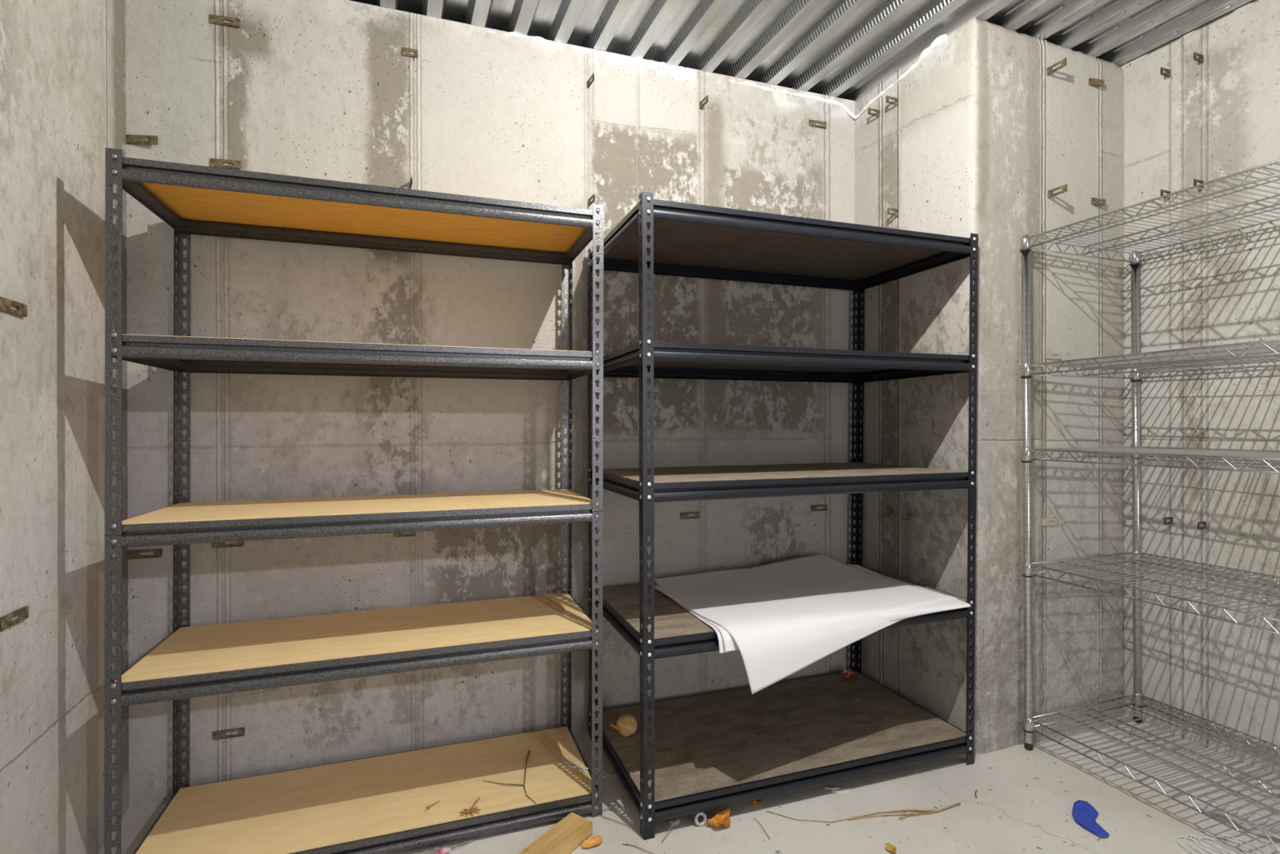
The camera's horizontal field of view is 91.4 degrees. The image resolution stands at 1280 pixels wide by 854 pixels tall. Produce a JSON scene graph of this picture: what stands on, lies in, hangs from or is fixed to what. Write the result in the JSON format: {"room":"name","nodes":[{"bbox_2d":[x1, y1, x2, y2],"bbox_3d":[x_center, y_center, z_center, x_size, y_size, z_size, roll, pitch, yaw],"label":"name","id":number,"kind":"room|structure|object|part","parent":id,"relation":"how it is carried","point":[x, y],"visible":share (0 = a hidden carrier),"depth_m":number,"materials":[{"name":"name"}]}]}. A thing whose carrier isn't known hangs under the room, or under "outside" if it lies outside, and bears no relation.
{"room":"basement storage room","nodes":[
{"label":"basement storage room","id":0,"kind":"room"},
{"bbox_2d":[0,0,128,853],"bbox_3d":[-0.375,-0.131,-1.356,0.200,2.611,6.960,0,0,-22],"label":"wall","id":1,"kind":"structure","parent":0,"point":[63,62],"depth_m":1.51,"materials":[{"name":"concrete"}]},
{"bbox_2d":[0,296,26,316],"bbox_3d":[-1.331,-0.255,1.325,0.003,0.027,0.097,0,0,-19],"label":"tie","id":2,"kind":"object","parent":1,"relation":"attached to","point":[5,304],"visible":1,"depth_m":1.32,"materials":[{"name":"metal"}]},
{"bbox_2d":[0,605,28,631],"bbox_3d":[-1.330,0.406,1.327,0.003,0.027,0.097,0,0,-19],"label":"tie","id":3,"kind":"object","parent":1,"relation":"attached to","point":[6,621],"visible":1,"depth_m":1.32,"materials":[{"name":"metal"}]},
{"bbox_2d":[125,0,855,808],"bbox_3d":[0.049,-0.141,2.574,3.915,2.611,0.200,0,0,-19],"label":"wall","id":4,"kind":"structure","parent":0,"point":[316,89],"depth_m":2.21,"materials":[{"name":"concrete"}]},
{"bbox_2d":[125,134,157,145],"bbox_3d":[-1.531,-0.880,1.913,0.097,0.027,0.003,0,0,-6],"label":"tie","id":5,"kind":"object","parent":4,"relation":"attached to","point":[130,139],"visible":1,"depth_m":1.91,"materials":[{"name":"metal"}]},
{"bbox_2d":[127,548,162,559],"bbox_3d":[-1.529,0.392,1.925,0.092,0.027,0.003,0,0,-19],"label":"tie","id":6,"kind":"object","parent":4,"relation":"attached to","point":[157,553],"visible":1,"depth_m":1.92,"materials":[{"name":"metal"}]},
{"bbox_2d":[209,13,239,27],"bbox_3d":[-1.323,-1.294,1.990,0.084,0.027,0.003,0,0,-16],"label":"tie","id":7,"kind":"object","parent":4,"relation":"attached to","point":[214,19],"visible":1,"depth_m":1.99,"materials":[{"name":"metal"}]},
{"bbox_2d":[210,158,240,169],"bbox_3d":[-1.322,-0.839,1.992,0.084,0.027,0.003,0,0,-16],"label":"tie","id":8,"kind":"object","parent":4,"relation":"attached to","point":[215,162],"visible":0.98,"depth_m":1.99,"materials":[{"name":"metal"}]},
{"bbox_2d":[211,541,244,547],"bbox_3d":[-1.318,0.371,1.997,0.088,0.027,0.003,0,0,-19],"label":"tie","id":9,"kind":"object","parent":4,"relation":"attached to","point":[218,544],"visible":0.6,"depth_m":1.99,"materials":[{"name":"metal"}]},
{"bbox_2d":[212,727,244,740],"bbox_3d":[-1.316,0.982,1.998,0.088,0.027,0.003,0,0,-19],"label":"tie","id":10,"kind":"object","parent":4,"relation":"attached to","point":[218,735],"visible":1,"depth_m":2.00,"materials":[{"name":"metal"}]},
{"bbox_2d":[393,531,415,537],"bbox_3d":[-0.817,0.367,2.168,0.072,0.027,0.003,0,0,-19],"label":"tie","id":11,"kind":"object","parent":4,"relation":"attached to","point":[399,534],"visible":0.53,"depth_m":2.16,"materials":[{"name":"metal"}]},
{"bbox_2d":[401,47,417,57],"bbox_3d":[-0.800,-1.302,2.171,0.052,0.027,0.003,0,0,-16],"label":"tie","id":12,"kind":"object","parent":4,"relation":"attached to","point":[405,51],"visible":1,"depth_m":2.17,"materials":[{"name":"metal"}]},
{"bbox_2d":[409,177,412,188],"bbox_3d":[-0.789,-0.841,2.151,0.003,0.027,0.072,0,0,-25],"label":"tie","id":13,"kind":"object","parent":4,"relation":"attached to","point":[411,180],"visible":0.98,"depth_m":2.14,"materials":[{"name":"metal"}]},
{"bbox_2d":[486,31,693,72],"bbox_3d":[-0.181,-1.442,2.388,0.844,0.025,0.022,0,0,-19],"label":"foam sealant","id":14,"kind":"object","parent":4,"relation":"attached to","point":[510,33],"visible":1,"depth_m":2.37,"materials":[{"name":"white"}]},
{"bbox_2d":[587,73,594,88],"bbox_3d":[-0.186,-1.305,2.356,0.003,0.027,0.072,0,0,-25],"label":"tie","id":15,"kind":"object","parent":4,"relation":"attached to","point":[589,82],"visible":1,"depth_m":2.35,"materials":[{"name":"metal"}]},
{"bbox_2d":[588,194,595,205],"bbox_3d":[-0.184,-0.855,2.357,0.003,0.027,0.072,0,0,-25],"label":"tie","id":16,"kind":"object","parent":4,"relation":"attached to","point":[593,197],"visible":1,"depth_m":2.35,"materials":[{"name":"metal"}]},
{"bbox_2d":[680,511,699,519],"bbox_3d":[0.202,0.357,2.517,0.082,0.027,0.003,0,0,-19],"label":"tie","id":17,"kind":"object","parent":4,"relation":"attached to","point":[683,515],"visible":1,"depth_m":2.52,"materials":[{"name":"metal"}]},
{"bbox_2d":[699,94,708,108],"bbox_3d":[0.254,-1.302,2.507,0.003,0.027,0.072,0,0,-25],"label":"tie","id":18,"kind":"object","parent":4,"relation":"attached to","point":[706,97],"visible":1,"depth_m":2.50,"materials":[{"name":"metal"}]},
{"bbox_2d":[808,119,826,128],"bbox_3d":[0.771,-1.314,2.708,0.084,0.027,0.003,0,0,-16],"label":"tie","id":19,"kind":"object","parent":4,"relation":"attached to","point":[811,122],"visible":1,"depth_m":2.71,"materials":[{"name":"metal"}]},
{"bbox_2d":[810,504,827,511],"bbox_3d":[0.779,0.352,2.715,0.082,0.027,0.003,0,0,-19],"label":"tie","id":20,"kind":"object","parent":4,"relation":"attached to","point":[813,508],"visible":1,"depth_m":2.71,"materials":[{"name":"metal"}]},
{"bbox_2d":[728,34,947,119],"bbox_3d":[0.812,-1.410,2.615,0.822,0.104,0.374,0,0,19],"label":"foam sealant","id":21,"kind":"object","parent":4,"relation":"attached to","point":[940,39],"visible":1,"depth_m":2.62,"materials":[{"name":"white"}]},
{"bbox_2d":[97,715,1279,853],"bbox_3d":[1.332,1.244,-0.651,3.884,0.150,7.400,0,0,-22],"label":"floor","id":22,"kind":"structure","parent":0,"point":[1124,806],"depth_m":1.88,"materials":[{"name":"grey concrete"}]},
{"bbox_2d":[103,147,603,853],"bbox_3d":[-0.764,0.252,1.893,1.238,1.832,0.463,0,0,-19],"label":"shelving unit","id":23,"kind":"object","parent":22,"relation":"on","point":[375,804],"visible":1,"depth_m":1.81,"materials":[{"name":"grey paint"}]},
{"bbox_3d":[-1.259,0.254,1.500,0.042,1.832,0.033,0,0,-19],"label":"post","id":24,"kind":"part","parent":23,"relation":"part of","materials":[{"name":"grey metal"}]},
{"bbox_3d":[-1.395,0.254,1.902,0.042,1.832,0.033,0,0,-19],"label":"post","id":25,"kind":"part","parent":23,"relation":"part of","materials":[{"name":"grey metal"}]},
{"bbox_2d":[423,800,439,811],"bbox_3d":[-0.604,1.098,1.811,0.013,0.005,0.057,0,0,38],"label":"dried roots","id":26,"kind":"object","parent":23,"relation":"on","point":[439,800],"visible":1,"depth_m":1.80},
{"bbox_2d":[459,796,480,817],"bbox_3d":[-0.476,1.094,1.793,0.050,0.009,0.086,0,0,33],"label":"dried roots","id":27,"kind":"object","parent":23,"relation":"on","point":[470,810],"visible":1,"depth_m":1.78},
{"bbox_2d":[483,750,536,803],"bbox_3d":[-0.338,1.092,1.967,0.220,0.011,0.212,0,0,33],"label":"twig","id":28,"kind":"object","parent":23,"relation":"on","point":[529,750],"visible":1,"depth_m":1.92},
{"bbox_3d":[-0.269,0.250,2.286,0.042,1.832,0.033,0,0,-19],"label":"post","id":29,"kind":"part","parent":23,"relation":"part of","materials":[{"name":"grey metal"}]},
{"bbox_2d":[563,759,588,772],"bbox_3d":[-0.212,1.094,2.018,0.101,0.007,0.028,0,0,36],"label":"clip","id":30,"kind":"object","parent":23,"relation":"on","point":[577,766],"visible":1,"depth_m":2.01,"materials":[{"name":"silver metal"}]},
{"bbox_3d":[-0.132,0.250,1.884,0.042,1.832,0.033,0,0,-19],"label":"post","id":31,"kind":"part","parent":23,"relation":"part of","materials":[{"name":"grey metal"}]},
{"bbox_2d":[434,845,451,853],"bbox_3d":[-0.556,1.158,1.682,0.106,0.019,0.045,0,0,-39],"label":"scrap","id":32,"kind":"object","parent":22,"relation":"on","point":[444,850],"visible":1,"depth_m":1.71,"materials":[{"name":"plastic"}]},
{"bbox_2d":[415,835,484,853],"bbox_3d":[-0.563,1.164,1.716,0.262,0.006,0.042,0,0,-29],"label":"tuft","id":33,"kind":"object","parent":22,"relation":"on","point":[473,839],"visible":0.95,"depth_m":1.73,"materials":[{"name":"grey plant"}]},
{"bbox_2d":[516,812,592,853],"bbox_3d":[-0.245,1.148,1.700,0.082,0.038,0.270,0,0,35],"label":"wood block","id":34,"kind":"object","parent":22,"relation":"on","point":[565,836],"visible":1,"depth_m":1.73,"materials":[{"name":"brown wood"}]},
{"bbox_2d":[581,834,602,847],"bbox_3d":[-0.134,1.161,1.745,0.067,0.010,0.042,0,0,-39],"label":"dry leaf","id":35,"kind":"object","parent":22,"relation":"on","point":[597,839],"visible":1,"depth_m":1.75,"materials":[{"name":"orange plant"}]},
{"bbox_2d":[591,770,617,779],"bbox_3d":[-0.120,1.162,2.088,0.101,0.007,0.028,0,0,21],"label":"clip","id":36,"kind":"object","parent":22,"relation":"on","point":[603,772],"visible":0.59,"depth_m":2.08,"materials":[{"name":"silver metal"}]},
{"bbox_2d":[598,803,639,834],"bbox_3d":[-0.075,1.162,1.837,0.097,0.006,0.156,0,0,-22],"label":"straw piece","id":37,"kind":"object","parent":22,"relation":"on","point":[619,803],"visible":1,"depth_m":1.86,"materials":[{"name":"grey plant"}]},
{"bbox_2d":[625,843,654,853],"bbox_3d":[0.003,1.163,1.723,0.096,0.005,0.007,0,0,27],"label":"straw piece","id":38,"kind":"object","parent":22,"relation":"on","point":[625,843],"visible":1,"depth_m":1.73,"materials":[{"name":"grey plant"}]},
{"bbox_2d":[661,817,678,843],"bbox_3d":[0.090,1.150,1.793,0.003,0.030,0.109,0,0,34],"label":"straw piece","id":39,"kind":"object","parent":22,"relation":"on","point":[677,817],"visible":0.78,"depth_m":1.77,"materials":[{"name":"grey plant"}]},
{"bbox_2d":[667,817,680,825],"bbox_3d":[0.100,1.159,1.842,0.039,0.013,0.039,0,0,-22],"label":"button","id":40,"kind":"object","parent":22,"relation":"on","point":[670,821],"visible":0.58,"depth_m":1.83,"materials":[{"name":"grey plastic"}]},
{"bbox_2d":[693,811,706,826],"bbox_3d":[0.177,1.148,1.829,0.040,0.038,0.019,0,0,-18],"label":"washer","id":41,"kind":"object","parent":22,"relation":"on","point":[703,814],"visible":0.98,"depth_m":1.82,"materials":[{"name":"metal"}]},
{"bbox_2d":[706,806,730,827],"bbox_3d":[0.238,1.150,1.834,0.094,0.030,0.065,0,0,-33],"label":"peel","id":42,"kind":"object","parent":22,"relation":"on","point":[722,816],"visible":1,"depth_m":1.84,"materials":[{"name":"orange food"}]},
{"bbox_2d":[750,798,762,804],"bbox_3d":[0.360,1.152,1.942,0.037,0.025,0.066,0,0,40],"label":"peel","id":43,"kind":"object","parent":22,"relation":"on","point":[757,801],"visible":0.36,"depth_m":1.93,"materials":[{"name":"orange food"}]},
{"bbox_2d":[774,849,782,853],"bbox_3d":[0.380,1.159,1.688,0.024,0.013,0.037,0,0,-22],"label":"scrap","id":44,"kind":"object","parent":22,"relation":"on","point":[778,851],"visible":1,"depth_m":1.70,"materials":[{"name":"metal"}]},
{"bbox_2d":[587,191,977,839],"bbox_3d":[0.489,0.249,2.254,1.236,1.829,0.629,0,0,-19],"label":"shelving unit","id":45,"kind":"object","parent":22,"relation":"on","point":[655,237],"visible":0.88,"depth_m":2.10,"materials":[{"name":"black metal"}]},
{"bbox_3d":[-0.173,0.260,2.339,0.034,0.098,0.034,0,0,-19],"label":"splice plate","id":46,"kind":"part","parent":45,"relation":"part of","materials":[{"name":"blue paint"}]},
{"bbox_3d":[-0.173,0.251,2.339,0.033,1.829,0.033,0,0,-19],"label":"post","id":47,"kind":"part","parent":45,"relation":"part of","materials":[{"name":"grey metal"}]},
{"bbox_2d":[609,713,637,737],"bbox_3d":[-0.055,1.034,2.164,0.093,0.071,0.072,0,0,3],"label":"onion","id":48,"kind":"object","parent":45,"relation":"on","point":[626,725],"visible":1,"depth_m":2.14,"materials":[{"name":"food"}]},
{"bbox_3d":[-0.087,1.030,2.147,0.038,0.034,0.024,0,0,-22],"label":"stem","id":49,"kind":"part","parent":48,"relation":"part of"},
{"bbox_2d":[630,770,639,773],"bbox_3d":[-0.014,1.070,1.934,0.034,0.001,0.014,0,0,-13],"label":"paper tag","id":50,"kind":"object","parent":45,"relation":"on","point":[634,771],"visible":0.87,"depth_m":1.93,"materials":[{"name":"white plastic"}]},
{"bbox_3d":[0.019,0.252,1.780,0.033,1.829,0.033,0,0,-19],"label":"post","id":51,"kind":"part","parent":45,"relation":"part of","materials":[{"name":"black metal"}]},
{"bbox_3d":[0.019,0.261,1.780,0.034,0.098,0.034,0,0,-19],"label":"splice plate","id":52,"kind":"part","parent":45,"relation":"part of","materials":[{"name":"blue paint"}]},
{"bbox_2d":[654,681,935,786],"bbox_3d":[0.494,1.067,2.221,1.048,0.002,0.422,0,0,-22],"label":"crumbs","id":53,"kind":"object","parent":45,"relation":"on","point":[853,682],"visible":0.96,"depth_m":2.15,"materials":[{"name":"white plastic"}]},
{"bbox_2d":[654,582,963,653],"bbox_3d":[0.564,0.611,2.235,0.940,0.082,0.627,0,0,-22],"label":"paper sheet","id":54,"kind":"object","parent":45,"relation":"on","point":[722,648],"visible":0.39,"depth_m":1.86,"materials":[{"name":"white paper"}]},
{"bbox_2d":[653,564,970,651],"bbox_3d":[0.569,0.604,2.241,0.927,0.085,0.661,0,0,-22],"label":"paper sheet","id":55,"kind":"object","parent":54,"relation":"on","point":[697,580],"visible":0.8,"depth_m":2.28,"materials":[{"name":"white paper"}]},
{"bbox_2d":[653,553,956,693],"bbox_3d":[0.576,0.650,2.228,0.918,0.222,0.641,0,0,-22],"label":"paper sheet","id":56,"kind":"object","parent":55,"relation":"on","point":[784,617],"visible":1,"depth_m":2.06,"materials":[{"name":"white paper"}]},
{"bbox_2d":[840,668,853,678],"bbox_3d":[0.886,1.051,2.661,0.050,0.030,0.090,0,0,37],"label":"wrapper","id":57,"kind":"object","parent":45,"relation":"on","point":[845,673],"visible":1,"depth_m":2.65,"materials":[{"name":"orange plastic"}]},
{"bbox_3d":[0.949,0.247,2.725,0.054,1.829,0.033,0,0,-19],"label":"post","id":58,"kind":"part","parent":45,"relation":"part of","materials":[{"name":"black metal"}]},
{"bbox_3d":[1.141,0.248,2.166,0.054,1.829,0.033,0,0,-19],"label":"post","id":59,"kind":"part","parent":45,"relation":"part of","materials":[{"name":"black metal"}]},
{"bbox_3d":[1.141,0.257,2.166,0.036,0.098,0.034,0,0,-19],"label":"splice plate","id":60,"kind":"part","parent":45,"relation":"part of","materials":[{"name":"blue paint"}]},
{"bbox_2d":[824,786,851,792],"bbox_3d":[0.633,1.161,2.001,0.080,0.007,0.020,0,0,4],"label":"scrap","id":61,"kind":"object","parent":22,"relation":"on","point":[833,788],"visible":1,"depth_m":2.00,"materials":[{"name":"white paper"}]},
{"bbox_2d":[766,802,960,822],"bbox_3d":[0.687,1.160,1.875,0.605,0.008,0.067,0,0,-3],"label":"dry stalk","id":62,"kind":"object","parent":22,"relation":"on","point":[926,811],"visible":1,"depth_m":1.87,"materials":[{"name":"plant"}]},
{"bbox_2d":[622,748,1151,853],"bbox_3d":[0.763,1.163,1.868,1.602,0.002,0.601,0,0,-22],"label":"debris","id":63,"kind":"object","parent":22,"relation":"on","point":[1041,748],"visible":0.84,"depth_m":1.87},
{"bbox_2d":[884,842,896,851],"bbox_3d":[0.690,1.155,1.714,0.024,0.018,0.032,0,0,-22],"label":"scrap","id":64,"kind":"object","parent":22,"relation":"on","point":[889,846],"visible":1,"depth_m":1.72,"materials":[{"name":"yellow"}]},
{"bbox_2d":[1071,800,1109,836],"bbox_3d":[1.322,1.155,1.844,0.076,0.014,0.169,0,0,22],"label":"shard","id":65,"kind":"object","parent":22,"relation":"on","point":[1082,811],"visible":1,"depth_m":1.85,"materials":[{"name":"blue plastic"}]},
{"bbox_2d":[1019,160,1279,852],"bbox_3d":[1.879,0.236,1.775,0.639,1.850,1.256,0,0,-20],"label":"wire rack","id":66,"kind":"object","parent":22,"relation":"on","point":[1136,362],"visible":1,"depth_m":2.11,"materials":[{"name":"silver metal"}]},
{"bbox_3d":[1.394,0.236,2.248,0.040,1.806,0.027,0,0,-20],"label":"post","id":67,"kind":"part","parent":66,"relation":"part of","materials":[{"name":"silver metal"}]},
{"bbox_3d":[1.948,0.235,2.450,0.040,1.806,0.027,0,0,-20],"label":"post","id":68,"kind":"part","parent":66,"relation":"part of","materials":[{"name":"silver metal"}]},
{"bbox_2d":[1028,160,1279,262],"bbox_3d":[1.871,-0.659,1.771,0.596,0.040,1.226,0,0,-20],"label":"wire shelf","id":69,"kind":"object","parent":66,"relation":"attached to","point":[1135,255],"depth_m":2.05,"materials":[{"name":"silver metal"}]},
{"bbox_2d":[1029,338,1279,378],"bbox_3d":[1.875,-0.205,1.773,0.596,0.040,1.226,0,0,-20],"label":"wire shelf","id":70,"kind":"object","parent":66,"relation":"attached to","point":[1139,362],"depth_m":2.03,"materials":[{"name":"silver metal"}]},
{"bbox_2d":[1030,448,1279,473],"bbox_3d":[1.878,0.098,1.775,0.596,0.040,1.226,0,0,-20],"label":"wire shelf","id":71,"kind":"object","parent":66,"relation":"attached to","point":[1251,455],"depth_m":1.95,"materials":[{"name":"silver metal"}]},
{"bbox_2d":[1031,551,1279,635],"bbox_3d":[1.882,0.510,1.777,0.596,0.040,1.226,0,0,-20],"label":"wire shelf","id":72,"kind":"object","parent":66,"relation":"attached to","point":[1135,558],"depth_m":2.03,"materials":[{"name":"silver metal"}]},
{"bbox_2d":[1031,693,1279,852],"bbox_3d":[1.887,1.068,1.780,0.596,0.040,1.226,0,0,-20],"label":"wire shelf","id":73,"kind":"object","parent":66,"relation":"attached to","point":[1137,700],"depth_m":2.05,"materials":[{"name":"silver metal"}]},
{"bbox_2d":[1176,834,1266,853],"bbox_3d":[1.599,1.159,1.714,0.205,0.007,0.120,0,0,-1],"label":"cord","id":74,"kind":"object","parent":22,"relation":"on","point":[1217,846],"visible":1,"depth_m":1.73,"materials":[{"name":"fabric"}]},
{"bbox_2d":[1195,794,1279,836],"bbox_3d":[1.798,1.144,1.787,0.314,0.035,0.120,0,0,44],"label":"plastic bag","id":75,"kind":"object","parent":22,"relation":"on","point":[1273,828],"visible":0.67,"depth_m":1.83,"materials":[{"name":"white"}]},
{"bbox_2d":[346,0,1254,101],"bbox_3d":[1.355,-1.459,-0.667,4.192,0.053,7.360,0,0,-22],"label":"ceiling","id":76,"kind":"structure","parent":0,"point":[843,49],"depth_m":2.28,"materials":[{"name":"grey metal"}]},
{"bbox_2d":[854,17,1124,755],"bbox_3d":[1.426,-0.145,2.724,0.840,2.611,0.798,0,0,-22],"label":"wall pier","id":77,"kind":"object","parent":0,"point":[978,135],"visible":0.86,"depth_m":2.36,"materials":[{"name":"concrete"}]},
{"bbox_2d":[867,107,879,116],"bbox_3d":[0.987,-1.320,2.622,0.074,0.027,0.003,0,0,-22],"label":"tie","id":78,"kind":"object","parent":77,"relation":"attached to","point":[869,109],"visible":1,"depth_m":2.62,"materials":[{"name":"metal"}]},
{"bbox_2d":[884,509,893,516],"bbox_3d":[1.026,0.352,2.559,0.062,0.027,0.003,0,0,-22],"label":"tie","id":79,"kind":"object","parent":77,"relation":"attached to","point":[885,510],"visible":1,"depth_m":2.55,"materials":[{"name":"metal"}]},
{"bbox_2d":[885,95,898,105],"bbox_3d":[1.025,-1.320,2.527,0.074,0.027,0.003,0,0,-22],"label":"tie","id":80,"kind":"object","parent":77,"relation":"attached to","point":[896,100],"visible":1,"depth_m":2.52,"materials":[{"name":"metal"}]},
{"bbox_2d":[887,207,898,216],"bbox_3d":[1.030,-0.871,2.530,0.067,0.027,0.003,0,0,-22],"label":"tie","id":81,"kind":"object","parent":77,"relation":"attached to","point":[889,209],"visible":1,"depth_m":2.53,"materials":[{"name":"metal"}]},
{"bbox_2d":[902,512,911,519],"bbox_3d":[1.061,0.354,2.470,0.062,0.027,0.003,0,0,-22],"label":"tie","id":82,"kind":"object","parent":77,"relation":"attached to","point":[906,513],"visible":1,"depth_m":2.47,"materials":[{"name":"metal"}]},
{"bbox_2d":[1041,517,1057,525],"bbox_3d":[1.534,0.355,2.339,0.082,0.029,0.003,0,0,-20],"label":"tie","id":83,"kind":"object","parent":77,"relation":"attached to","point":[1044,521],"visible":1,"depth_m":2.34,"materials":[{"name":"beige metal"}]},
{"bbox_2d":[1044,351,1061,359],"bbox_3d":[1.554,-0.269,2.346,0.082,0.027,0.003,0,0,-20],"label":"tie","id":84,"kind":"object","parent":77,"relation":"attached to","point":[1048,354],"visible":1,"depth_m":2.34,"materials":[{"name":"beige metal"}]},
{"bbox_2d":[1046,57,1066,75],"bbox_3d":[1.534,-1.328,2.308,0.003,0.027,0.087,0,0,-22],"label":"tie","id":85,"kind":"object","parent":77,"relation":"attached to","point":[1064,62],"visible":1,"depth_m":2.30,"materials":[{"name":"metal"}]},
{"bbox_2d":[1047,184,1066,198],"bbox_3d":[1.540,-0.871,2.313,0.003,0.027,0.084,0,0,-22],"label":"tie","id":86,"kind":"object","parent":77,"relation":"attached to","point":[1050,193],"visible":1,"depth_m":2.31,"materials":[{"name":"metal"}]},
{"bbox_2d":[1088,77,1104,87],"bbox_3d":[1.771,-1.337,2.424,0.065,0.034,0.003,0,0,-2],"label":"tie","id":87,"kind":"object","parent":77,"relation":"attached to","point":[1091,81],"visible":1,"depth_m":2.42,"materials":[{"name":"metal"}]},
{"bbox_2d":[1091,197,1106,206],"bbox_3d":[1.784,-0.876,2.430,0.061,0.033,0.003,0,0,-2],"label":"tie","id":88,"kind":"object","parent":77,"relation":"attached to","point":[1094,200],"visible":1,"depth_m":2.43,"materials":[{"name":"metal"}]},
{"bbox_2d":[1121,0,1279,776],"bbox_3d":[3.039,-0.143,0.028,0.200,2.611,7.000,0,0,-22],"label":"wall","id":89,"kind":"structure","parent":0,"point":[1219,117],"depth_m":2.24,"materials":[{"name":"concrete"}]},
{"bbox_2d":[1160,66,1170,77],"bbox_3d":[1.979,-1.332,2.347,0.067,0.027,0.003,0,0,-22],"label":"tie","id":90,"kind":"object","parent":89,"relation":"attached to","point":[1168,74],"visible":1,"depth_m":2.34,"materials":[{"name":"metal"}]},
{"bbox_2d":[1160,189,1170,198],"bbox_3d":[1.980,-0.875,2.348,0.067,0.027,0.003,0,0,-22],"label":"tie","id":91,"kind":"object","parent":89,"relation":"attached to","point":[1162,191],"visible":0.66,"depth_m":2.34,"materials":[{"name":"metal"}]},
{"bbox_2d":[1164,516,1173,524],"bbox_3d":[1.989,0.352,2.345,0.062,0.027,0.003,0,0,-22],"label":"tie","id":92,"kind":"object","parent":89,"relation":"attached to","point":[1171,518],"visible":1,"depth_m":2.34,"materials":[{"name":"metal"}]},
{"bbox_2d":[1193,52,1204,62],"bbox_3d":[2.018,-1.330,2.251,0.067,0.027,0.003,0,0,-22],"label":"tie","id":93,"kind":"object","parent":89,"relation":"attached to","point":[1195,54],"visible":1,"depth_m":2.25,"materials":[{"name":"metal"}]},
{"bbox_2d":[1193,178,1204,187],"bbox_3d":[2.019,-0.876,2.252,0.067,0.027,0.003,0,0,-22],"label":"tie","id":94,"kind":"object","parent":89,"relation":"attached to","point":[1195,180],"visible":0.67,"depth_m":2.25,"materials":[{"name":"metal"}]},
{"bbox_2d":[1197,520,1206,529],"bbox_3d":[2.027,0.354,2.248,0.062,0.027,0.003,0,0,-22],"label":"tie","id":95,"kind":"object","parent":89,"relation":"attached to","point":[1204,522],"visible":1,"depth_m":2.24,"materials":[{"name":"metal"}]}
]}

